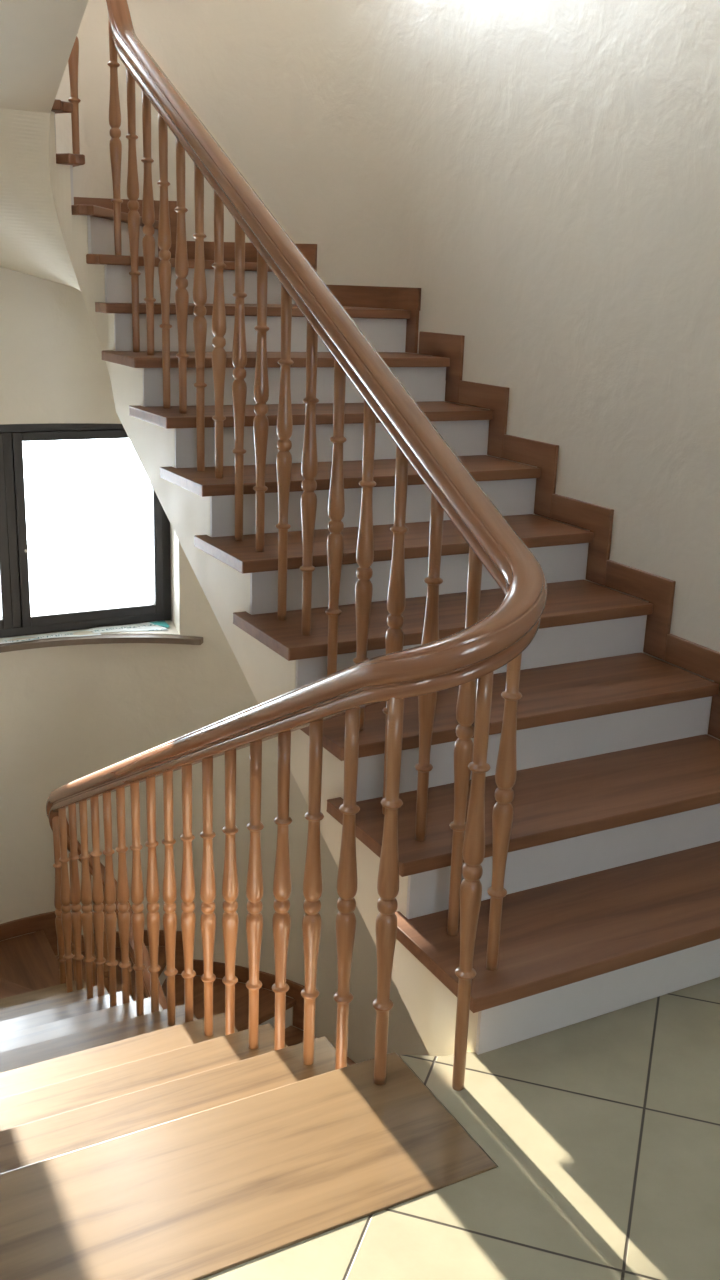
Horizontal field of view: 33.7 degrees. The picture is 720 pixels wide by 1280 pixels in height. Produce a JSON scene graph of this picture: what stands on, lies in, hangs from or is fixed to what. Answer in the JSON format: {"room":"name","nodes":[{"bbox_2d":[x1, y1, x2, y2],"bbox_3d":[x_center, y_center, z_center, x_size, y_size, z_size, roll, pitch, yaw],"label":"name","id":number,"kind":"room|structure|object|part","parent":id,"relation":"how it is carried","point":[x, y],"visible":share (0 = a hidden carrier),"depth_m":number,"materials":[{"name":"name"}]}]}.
{"room":"stairwell","nodes":[
{"label":"stairwell","id":0,"kind":"room"},
{"bbox_2d":[0,0,435,1063],"bbox_3d":[-1.317,-1.300,4.905,2.720,8.960,1.560,-7,19,-27],"label":"wall","id":1,"kind":"structure","parent":0,"point":[323,107],"depth_m":5.42,"materials":[{"name":"paint"}]},
{"bbox_2d":[0,423,170,637],"bbox_3d":[-1.708,-0.523,5.726,1.650,1.045,0.088,-7,19,-27],"label":"window","id":2,"kind":"structure","parent":1,"relation":"in","point":[16,618],"depth_m":5.80,"materials":[{"name":"black metal"}]},
{"bbox_3d":[-2.047,-0.479,5.541,0.783,0.955,0.062,-7,19,-27],"label":"sash","id":3,"kind":"part","parent":2,"relation":"part of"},
{"bbox_2d":[0,634,202,652],"bbox_3d":[-1.629,0.083,5.600,1.845,0.030,0.554,-7,19,-27],"label":"window sill","id":4,"kind":"structure","parent":1,"relation":"attached to","point":[107,638],"depth_m":5.91,"materials":[{"name":"brown wood"}]},
{"bbox_2d":[0,621,169,643],"bbox_3d":[-1.595,0.024,5.730,1.465,0.012,0.308,-7,19,-27],"label":"protective film","id":5,"kind":"object","parent":4,"relation":"on","point":[155,625],"visible":1,"depth_m":6.01,"materials":[{"name":"white plastic"}]},
{"bbox_2d":[201,977,719,1279],"bbox_3d":[0.276,1.726,0.430,4.700,0.280,4.320,-7,19,-27],"label":"floor","id":6,"kind":"structure","parent":0,"point":[601,1134],"depth_m":2.29,"materials":[{"name":"beige tile"}]},
{"bbox_2d":[0,0,719,1056],"bbox_3d":[-0.662,-0.927,3.743,2.720,3.284,3.930,-7,19,-27],"label":"staircase","id":7,"kind":"structure","parent":6,"relation":"on","point":[611,902],"depth_m":3.61,"materials":[{"name":"brown wood"}]},
{"bbox_2d":[46,0,546,1090],"bbox_3d":[-0.463,-0.354,3.504,0.401,6.190,3.058,-7,19,-27],"label":"stair railing","id":8,"kind":"object","parent":7,"relation":"on","point":[467,655],"visible":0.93,"depth_m":3.06,"materials":[{"name":"brown wood"}]},
{"bbox_2d":[388,0,719,1055],"bbox_3d":[1.553,-0.560,2.767,0.200,8.960,8.260,-7,19,-27],"label":"wall","id":9,"kind":"structure","parent":0,"point":[572,237],"depth_m":3.88,"materials":[{"name":"paint"}]},
{"bbox_3d":[-0.762,3.460,4.962,3.120,0.150,4.540,-7,19,-27],"label":"floor","id":10,"kind":"structure","parent":0,"visible":0},
{"bbox_2d":[0,911,496,1279],"bbox_3d":[-0.713,2.030,4.533,2.720,3.286,4.139,-7,19,-27],"label":"staircase","id":11,"kind":"structure","parent":10,"relation":"on","point":[133,1147],"depth_m":2.39,"materials":[{"name":"brown wood"}]}
]}

